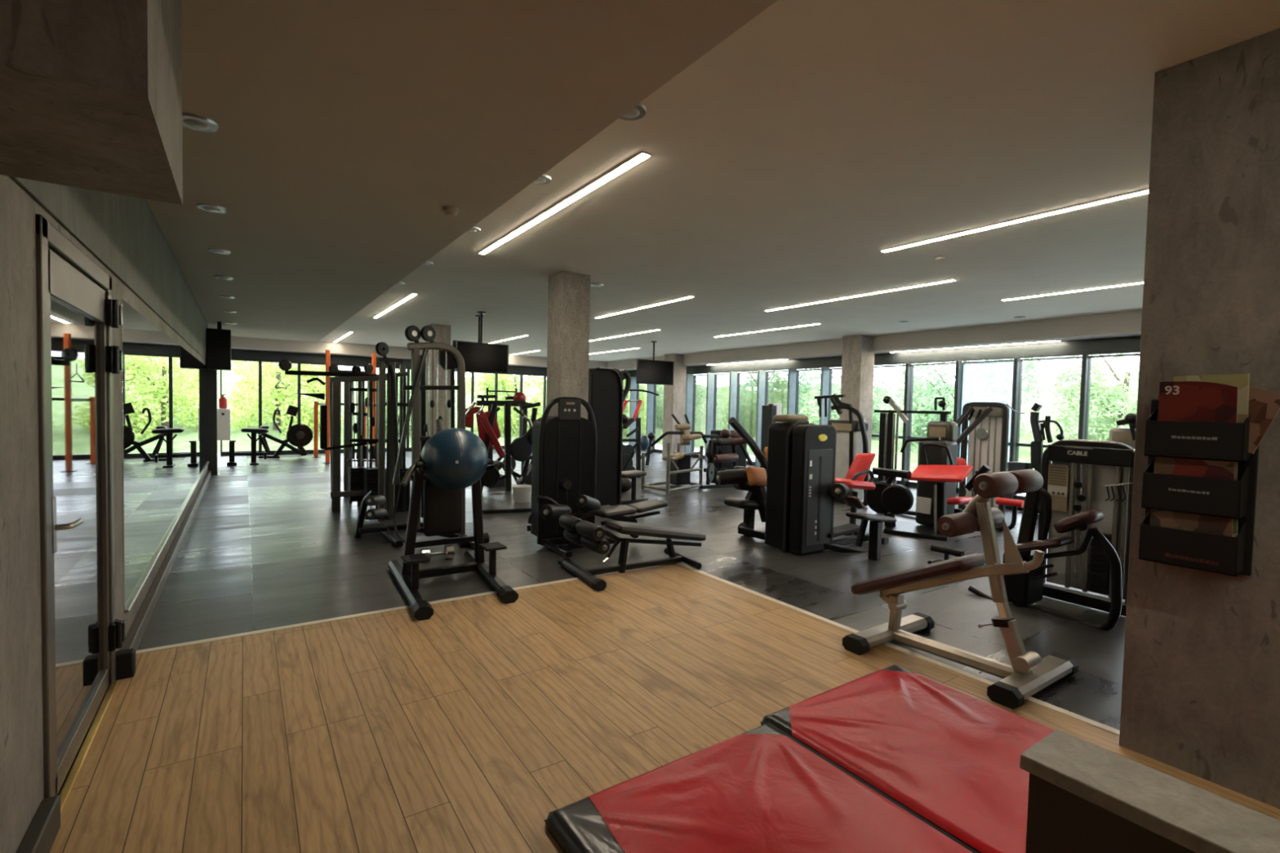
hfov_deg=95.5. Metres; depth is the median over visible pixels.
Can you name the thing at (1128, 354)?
window frame
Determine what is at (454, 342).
television
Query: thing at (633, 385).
trim
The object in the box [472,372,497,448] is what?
window
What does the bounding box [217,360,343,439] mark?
tree
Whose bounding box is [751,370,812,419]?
tree
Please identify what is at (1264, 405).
magazine
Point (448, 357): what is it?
cable machine
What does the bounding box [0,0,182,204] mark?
ceiling beam
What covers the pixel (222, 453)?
window
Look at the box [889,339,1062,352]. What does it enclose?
recessed light
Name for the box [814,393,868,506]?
machine
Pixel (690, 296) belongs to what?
recessed light
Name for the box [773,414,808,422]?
cushion
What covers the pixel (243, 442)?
bank
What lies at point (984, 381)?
window
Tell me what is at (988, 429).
machine
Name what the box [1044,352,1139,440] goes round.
tree
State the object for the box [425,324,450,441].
wall column
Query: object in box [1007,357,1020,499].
trim
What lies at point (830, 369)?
window
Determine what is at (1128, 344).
trim
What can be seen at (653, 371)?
television
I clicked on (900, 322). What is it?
recessed light
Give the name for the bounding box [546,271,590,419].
wall column
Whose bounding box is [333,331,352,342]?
recessed light
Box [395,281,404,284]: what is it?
recessed light
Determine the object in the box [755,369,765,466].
trim
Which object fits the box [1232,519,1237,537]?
magazine
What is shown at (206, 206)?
recessed light
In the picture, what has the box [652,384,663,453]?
window
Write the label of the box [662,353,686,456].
wall column
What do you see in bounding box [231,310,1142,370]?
wall
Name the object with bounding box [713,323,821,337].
recessed light
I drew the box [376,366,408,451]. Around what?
window
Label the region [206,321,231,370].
loudspeaker
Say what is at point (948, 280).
recessed light
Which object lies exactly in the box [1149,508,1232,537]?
magazine
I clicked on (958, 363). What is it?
trim
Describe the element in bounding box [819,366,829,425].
trim
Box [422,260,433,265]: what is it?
recessed light
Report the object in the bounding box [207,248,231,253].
recessed light
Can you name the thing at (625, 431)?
window
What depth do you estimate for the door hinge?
3.05 m
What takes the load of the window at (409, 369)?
on the floor at (264, 546)
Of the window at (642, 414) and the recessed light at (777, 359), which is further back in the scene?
the window at (642, 414)
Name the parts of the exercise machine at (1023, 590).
lever arm, handle, lever arm, pad frame, tube frame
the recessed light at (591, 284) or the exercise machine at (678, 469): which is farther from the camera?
the exercise machine at (678, 469)
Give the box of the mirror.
[120,298,208,609]
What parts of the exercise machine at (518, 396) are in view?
weight plate, goal handle, weight plate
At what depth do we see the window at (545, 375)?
19.54 m
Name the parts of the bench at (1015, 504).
leg, curved leg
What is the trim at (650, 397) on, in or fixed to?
on the floor at (264, 546)
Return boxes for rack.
[311,350,376,463]
[353,490,388,537]
[1138,400,1259,576]
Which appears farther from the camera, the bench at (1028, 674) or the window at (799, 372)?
the window at (799, 372)
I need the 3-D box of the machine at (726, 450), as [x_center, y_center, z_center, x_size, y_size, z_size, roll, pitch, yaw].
[1.534,0.586,10.679,1.516,1.089,0.928,0,3,-34]
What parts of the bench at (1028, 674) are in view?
post, frame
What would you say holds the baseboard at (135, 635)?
attached to the wall at (21, 722)
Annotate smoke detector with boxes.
[442,205,459,217]
[934,256,946,261]
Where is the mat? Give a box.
[543,664,1054,852]
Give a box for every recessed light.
[182,111,218,132]
[195,202,226,213]
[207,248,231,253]
[213,275,232,279]
[218,295,235,298]
[222,310,235,312]
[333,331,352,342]
[373,293,417,318]
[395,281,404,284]
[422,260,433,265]
[466,226,480,232]
[478,151,652,254]
[487,334,528,343]
[510,350,539,355]
[532,173,551,184]
[589,328,659,341]
[589,347,639,354]
[590,283,603,286]
[595,295,694,318]
[618,102,646,120]
[706,359,788,364]
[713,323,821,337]
[764,279,956,311]
[880,188,1148,252]
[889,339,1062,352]
[897,320,908,323]
[1000,281,1143,301]
[1013,315,1025,318]
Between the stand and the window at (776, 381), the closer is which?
the stand
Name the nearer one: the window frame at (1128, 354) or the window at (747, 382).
the window frame at (1128, 354)
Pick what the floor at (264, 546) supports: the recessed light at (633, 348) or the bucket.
the bucket
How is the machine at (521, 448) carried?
on the floor at (264, 546)
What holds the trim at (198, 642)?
on the floor at (460, 729)
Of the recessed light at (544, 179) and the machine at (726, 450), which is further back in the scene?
the machine at (726, 450)
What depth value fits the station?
8.57 m
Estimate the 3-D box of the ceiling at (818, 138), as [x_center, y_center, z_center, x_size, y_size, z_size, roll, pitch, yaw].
[0.143,-1.921,8.925,12.020,0.200,21.550,0,3,-34]
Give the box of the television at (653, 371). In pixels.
[635,341,673,385]
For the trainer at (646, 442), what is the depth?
14.65 m
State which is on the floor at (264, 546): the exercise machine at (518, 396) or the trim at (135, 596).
the exercise machine at (518, 396)
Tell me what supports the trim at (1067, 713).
on the floor at (460, 729)
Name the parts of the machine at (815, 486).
panel, seat post, frame, handle, step post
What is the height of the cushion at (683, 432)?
0.305 m
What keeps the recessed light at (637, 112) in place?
in the ceiling at (818, 138)
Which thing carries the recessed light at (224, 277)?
in the ceiling at (340, 145)
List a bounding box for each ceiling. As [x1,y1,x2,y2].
[146,0,777,342]
[319,0,1279,361]
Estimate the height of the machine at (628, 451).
1.673 m
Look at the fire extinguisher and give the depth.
13.40 m
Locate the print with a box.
[808,486,817,534]
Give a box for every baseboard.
[16,795,60,852]
[119,470,211,652]
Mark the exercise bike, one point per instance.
(300, 435)
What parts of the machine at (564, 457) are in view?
hanging handle, lever arm, shroud knob, selector rod, arch frame, frame, bench post, pad frame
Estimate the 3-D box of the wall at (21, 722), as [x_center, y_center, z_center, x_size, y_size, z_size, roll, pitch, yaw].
[-3.470,-0.220,3.923,0.212,3.000,16.800,0,3,-34]
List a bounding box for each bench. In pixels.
[226,427,268,465]
[558,514,706,591]
[842,469,1078,709]
[995,497,1024,531]
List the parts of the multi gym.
stirrup handle, shelf arm, cable arm, post, guide rod, guide rod, post, guide rod, post, post, guide rod, plate, post, post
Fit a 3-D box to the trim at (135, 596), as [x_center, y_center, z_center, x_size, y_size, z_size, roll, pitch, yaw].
[-5.515,0.860,7.121,0.024,0.016,9.210,0,3,-34]
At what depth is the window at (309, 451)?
15.58 m
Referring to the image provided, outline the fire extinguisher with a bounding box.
[218,394,226,408]
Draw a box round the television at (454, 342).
[452,315,508,372]
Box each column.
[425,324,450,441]
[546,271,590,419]
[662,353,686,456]
[840,334,875,479]
[1119,28,1279,808]
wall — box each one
[0,174,208,852]
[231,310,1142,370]
[1025,773,1195,852]
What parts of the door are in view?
handle, glass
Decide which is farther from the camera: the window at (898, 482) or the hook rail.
the window at (898, 482)
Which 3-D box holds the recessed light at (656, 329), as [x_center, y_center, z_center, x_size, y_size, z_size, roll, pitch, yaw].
[-0.449,-1.960,12.606,0.072,0.013,2.924,0,3,-34]
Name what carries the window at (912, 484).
on the floor at (264, 546)
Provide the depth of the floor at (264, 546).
5.31 m
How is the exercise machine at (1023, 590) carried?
on the floor at (264, 546)
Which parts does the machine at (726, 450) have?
frame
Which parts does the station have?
chrome rod, arm, chrome rod, chrome rod, counterweight arm, frame, loop handle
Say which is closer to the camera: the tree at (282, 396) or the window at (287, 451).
the window at (287, 451)
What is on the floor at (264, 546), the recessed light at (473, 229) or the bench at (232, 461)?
the bench at (232, 461)
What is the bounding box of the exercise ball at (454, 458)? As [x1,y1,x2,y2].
[421,427,488,489]
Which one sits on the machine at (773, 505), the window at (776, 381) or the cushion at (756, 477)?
the cushion at (756, 477)
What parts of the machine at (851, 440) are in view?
handle, handle, press arm, frame, frame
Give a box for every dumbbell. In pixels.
[419,545,454,562]
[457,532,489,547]
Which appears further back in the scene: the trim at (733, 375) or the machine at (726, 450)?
the trim at (733, 375)
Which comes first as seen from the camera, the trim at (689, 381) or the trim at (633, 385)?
the trim at (689, 381)
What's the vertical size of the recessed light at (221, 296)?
0.022 m
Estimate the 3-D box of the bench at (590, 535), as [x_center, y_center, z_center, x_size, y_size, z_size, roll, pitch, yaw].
[-0.003,1.060,5.342,1.398,0.543,0.800,0,3,-34]
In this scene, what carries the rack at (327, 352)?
on the floor at (264, 546)
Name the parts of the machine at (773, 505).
frame, seat post, frame, edge frame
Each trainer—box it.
[640,432,655,465]
[1004,402,1064,514]
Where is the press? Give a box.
[465,400,525,493]
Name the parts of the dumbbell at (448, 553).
handle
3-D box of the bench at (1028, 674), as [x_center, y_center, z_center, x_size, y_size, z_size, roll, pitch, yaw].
[1.872,0.824,3.518,0.858,1.180,1.068,0,3,-34]
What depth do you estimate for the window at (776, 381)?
14.54 m
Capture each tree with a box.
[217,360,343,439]
[360,367,470,437]
[465,372,546,439]
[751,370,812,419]
[800,367,902,439]
[887,357,1044,453]
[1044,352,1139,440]
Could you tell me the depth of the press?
9.63 m
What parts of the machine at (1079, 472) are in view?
instruction panel, panel, trim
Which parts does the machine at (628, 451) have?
red arm, weight plate, weight plate, weight plate, red arm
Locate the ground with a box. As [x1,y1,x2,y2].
[870,468,1026,496]
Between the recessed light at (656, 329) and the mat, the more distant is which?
the recessed light at (656, 329)
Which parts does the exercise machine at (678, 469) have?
leg, leg, rail, handle, leg, arm frame, cross rail, handle, leg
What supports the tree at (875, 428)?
on the ground
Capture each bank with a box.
[217,361,546,452]
[800,372,1138,473]
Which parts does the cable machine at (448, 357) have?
swing arm, post, frame, guide rod, frame, guide rod, guide rod, post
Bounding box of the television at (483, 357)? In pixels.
[455,311,507,373]
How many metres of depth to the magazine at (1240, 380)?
2.26 m
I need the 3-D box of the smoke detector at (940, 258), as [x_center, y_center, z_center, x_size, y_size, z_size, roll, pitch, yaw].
[2.923,-1.625,5.656,0.099,0.030,0.099,0,3,-34]
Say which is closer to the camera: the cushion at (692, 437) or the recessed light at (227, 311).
the recessed light at (227, 311)
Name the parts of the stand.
step post, foot plate, dip arm, diagonal arm, frame, dip arm, step post, foot plate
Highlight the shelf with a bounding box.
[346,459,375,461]
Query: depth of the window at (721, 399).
16.26 m
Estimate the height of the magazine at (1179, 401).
0.300 m
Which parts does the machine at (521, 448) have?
weight plate, weight plate, foot lever, weight plate, lever arm, weight plate, weight plate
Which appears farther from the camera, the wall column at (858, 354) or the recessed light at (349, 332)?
the recessed light at (349, 332)
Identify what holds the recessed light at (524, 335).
in the ceiling at (818, 138)
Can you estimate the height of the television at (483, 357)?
1.011 m
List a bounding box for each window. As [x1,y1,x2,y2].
[220,359,260,455]
[260,360,299,454]
[298,362,336,453]
[336,364,369,453]
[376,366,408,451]
[408,368,426,451]
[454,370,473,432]
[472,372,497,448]
[496,373,521,448]
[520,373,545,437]
[544,375,546,408]
[622,378,630,446]
[635,383,647,450]
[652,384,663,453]
[691,373,706,458]
[712,373,729,430]
[736,371,757,466]
[764,370,787,414]
[795,368,821,414]
[827,368,841,421]
[871,364,905,484]
[906,362,955,487]
[956,359,1013,498]
[1013,355,1082,501]
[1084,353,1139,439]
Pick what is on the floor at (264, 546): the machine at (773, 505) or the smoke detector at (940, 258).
the machine at (773, 505)
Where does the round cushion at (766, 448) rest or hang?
on the machine at (773, 505)
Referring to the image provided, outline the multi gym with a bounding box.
[274,342,410,521]
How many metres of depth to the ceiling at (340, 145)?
2.77 m
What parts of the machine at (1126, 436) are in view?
handle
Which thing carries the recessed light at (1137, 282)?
in the ceiling at (818, 138)
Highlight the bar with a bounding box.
[482,507,531,514]
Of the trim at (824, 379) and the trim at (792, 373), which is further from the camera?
the trim at (792, 373)
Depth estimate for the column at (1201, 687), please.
2.38 m
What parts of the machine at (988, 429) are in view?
slanted arm, guide rod, slanted arm, guide rod, panel, guide rod, guide rod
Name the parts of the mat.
panel, panel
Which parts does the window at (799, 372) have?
pane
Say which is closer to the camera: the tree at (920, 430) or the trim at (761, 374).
the trim at (761, 374)
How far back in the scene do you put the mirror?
4.35 m
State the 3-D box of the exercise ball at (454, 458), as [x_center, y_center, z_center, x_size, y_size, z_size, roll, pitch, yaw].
[-1.503,0.263,4.727,0.524,0.503,0.527,0,3,-34]
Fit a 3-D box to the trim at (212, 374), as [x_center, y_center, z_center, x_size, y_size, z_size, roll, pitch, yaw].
[-8.210,-0.457,11.006,0.340,2.750,0.250,0,3,-34]
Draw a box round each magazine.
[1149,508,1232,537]
[1154,456,1235,479]
[1157,381,1238,422]
[1173,373,1249,422]
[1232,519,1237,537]
[1234,462,1237,479]
[1248,386,1279,453]
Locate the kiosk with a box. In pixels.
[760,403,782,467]
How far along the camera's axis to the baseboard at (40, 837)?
1.88 m
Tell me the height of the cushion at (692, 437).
0.114 m
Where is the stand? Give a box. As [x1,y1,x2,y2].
[387,419,518,621]
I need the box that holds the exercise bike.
[256,404,312,458]
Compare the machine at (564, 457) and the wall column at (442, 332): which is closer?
the machine at (564, 457)
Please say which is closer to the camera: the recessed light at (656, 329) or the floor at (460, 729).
the floor at (460, 729)
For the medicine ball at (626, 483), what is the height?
0.260 m
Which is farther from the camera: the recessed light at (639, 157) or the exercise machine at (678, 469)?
the exercise machine at (678, 469)
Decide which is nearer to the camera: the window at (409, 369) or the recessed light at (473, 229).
the recessed light at (473, 229)
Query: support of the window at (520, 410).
on the floor at (264, 546)
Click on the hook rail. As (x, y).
(1111, 486)
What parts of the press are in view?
foot plate, chrome rail, chrome rail, slanted rail, plate, weight plate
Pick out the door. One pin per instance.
(77, 314)
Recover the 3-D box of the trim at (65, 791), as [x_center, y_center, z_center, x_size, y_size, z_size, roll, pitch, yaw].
[-2.378,1.342,2.519,0.026,0.014,1.160,0,3,-34]
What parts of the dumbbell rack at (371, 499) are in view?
foot plate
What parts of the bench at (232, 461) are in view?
frame, leg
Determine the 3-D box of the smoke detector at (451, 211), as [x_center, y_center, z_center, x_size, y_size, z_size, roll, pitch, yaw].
[-1.312,-1.487,4.042,0.109,0.060,0.109,0,3,-34]
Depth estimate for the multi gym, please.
7.69 m
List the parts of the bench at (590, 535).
leg, frame, pad frame, leg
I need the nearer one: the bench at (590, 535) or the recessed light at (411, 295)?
the bench at (590, 535)
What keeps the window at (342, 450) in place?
on the floor at (264, 546)
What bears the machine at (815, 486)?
on the floor at (264, 546)
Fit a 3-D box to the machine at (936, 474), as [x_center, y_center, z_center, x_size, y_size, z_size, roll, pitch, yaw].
[3.603,0.645,7.140,1.026,1.410,1.294,0,3,-34]
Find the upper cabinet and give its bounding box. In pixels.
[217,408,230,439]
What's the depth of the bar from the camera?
7.87 m
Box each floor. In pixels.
[49,563,1279,852]
[57,448,1125,795]
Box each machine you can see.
[382,325,474,550]
[475,387,533,488]
[509,402,540,484]
[526,396,667,557]
[587,367,658,506]
[622,400,642,479]
[640,413,707,493]
[700,428,753,488]
[716,417,814,552]
[789,424,896,560]
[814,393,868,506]
[865,421,991,541]
[955,401,1025,515]
[968,486,1122,631]
[1037,439,1134,616]
[1109,413,1136,449]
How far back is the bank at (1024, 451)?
21.70 m
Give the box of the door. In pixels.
[35,213,125,799]
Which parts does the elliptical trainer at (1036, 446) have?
rail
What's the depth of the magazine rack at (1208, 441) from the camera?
2.31 m
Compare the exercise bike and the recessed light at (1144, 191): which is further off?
the exercise bike
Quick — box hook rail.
[1104,482,1133,501]
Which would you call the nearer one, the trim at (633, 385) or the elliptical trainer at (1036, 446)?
the elliptical trainer at (1036, 446)
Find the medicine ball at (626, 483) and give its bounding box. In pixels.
[621,477,631,492]
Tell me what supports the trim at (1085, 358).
on the floor at (264, 546)
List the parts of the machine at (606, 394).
arm, frame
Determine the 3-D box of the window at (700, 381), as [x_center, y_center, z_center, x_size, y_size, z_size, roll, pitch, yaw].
[1.836,-0.288,16.890,0.090,2.440,0.930,0,3,-34]
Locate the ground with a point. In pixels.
(871, 469)
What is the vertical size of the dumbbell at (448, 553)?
0.124 m
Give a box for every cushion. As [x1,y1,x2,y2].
[662,452,684,462]
[680,428,690,445]
[682,434,702,440]
[746,466,766,486]
[764,447,767,457]
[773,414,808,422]
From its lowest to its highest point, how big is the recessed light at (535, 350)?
0.013 m
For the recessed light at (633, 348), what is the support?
in the ceiling at (818, 138)
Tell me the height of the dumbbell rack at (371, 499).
0.580 m
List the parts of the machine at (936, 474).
plate, lever arm, chrome post, pad post, seat post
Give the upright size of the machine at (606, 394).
2.031 m
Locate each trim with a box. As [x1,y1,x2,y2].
[59,680,118,813]
[123,461,208,613]
[135,563,672,653]
[208,369,217,475]
[231,348,546,375]
[626,335,1140,377]
[628,376,636,449]
[645,384,653,452]
[675,562,1119,735]
[684,373,693,457]
[704,373,714,460]
[728,371,737,430]
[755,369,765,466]
[786,368,796,414]
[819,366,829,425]
[900,363,911,486]
[953,360,961,493]
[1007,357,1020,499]
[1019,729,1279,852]
[1077,354,1088,439]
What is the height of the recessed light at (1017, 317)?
0.022 m
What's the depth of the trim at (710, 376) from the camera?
16.37 m
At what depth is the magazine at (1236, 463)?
2.27 m
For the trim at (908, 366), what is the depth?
11.57 m
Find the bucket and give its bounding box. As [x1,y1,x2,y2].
[511,484,531,502]
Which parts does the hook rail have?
rail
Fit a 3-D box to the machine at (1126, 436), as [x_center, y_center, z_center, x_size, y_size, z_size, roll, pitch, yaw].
[5.435,0.619,6.495,0.410,1.540,0.299,0,3,-34]
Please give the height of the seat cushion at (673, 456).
0.145 m
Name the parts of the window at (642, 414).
pane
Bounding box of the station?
[874,395,951,515]
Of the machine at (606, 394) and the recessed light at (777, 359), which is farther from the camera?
the recessed light at (777, 359)
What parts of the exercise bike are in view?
frame, handle post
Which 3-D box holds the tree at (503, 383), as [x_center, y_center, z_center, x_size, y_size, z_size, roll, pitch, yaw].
[-5.344,-1.144,24.786,3.427,3.987,4.010,3,3,40]
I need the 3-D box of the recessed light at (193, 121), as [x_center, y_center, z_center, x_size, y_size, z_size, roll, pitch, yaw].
[-2.167,-1.481,2.844,0.176,0.022,0.176,0,3,-34]
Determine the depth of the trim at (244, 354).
15.77 m
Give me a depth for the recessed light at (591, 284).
7.23 m
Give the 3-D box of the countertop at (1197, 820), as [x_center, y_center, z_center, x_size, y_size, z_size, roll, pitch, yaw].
[1.804,0.807,0.034,0.190,0.033,3.160,0,3,-34]

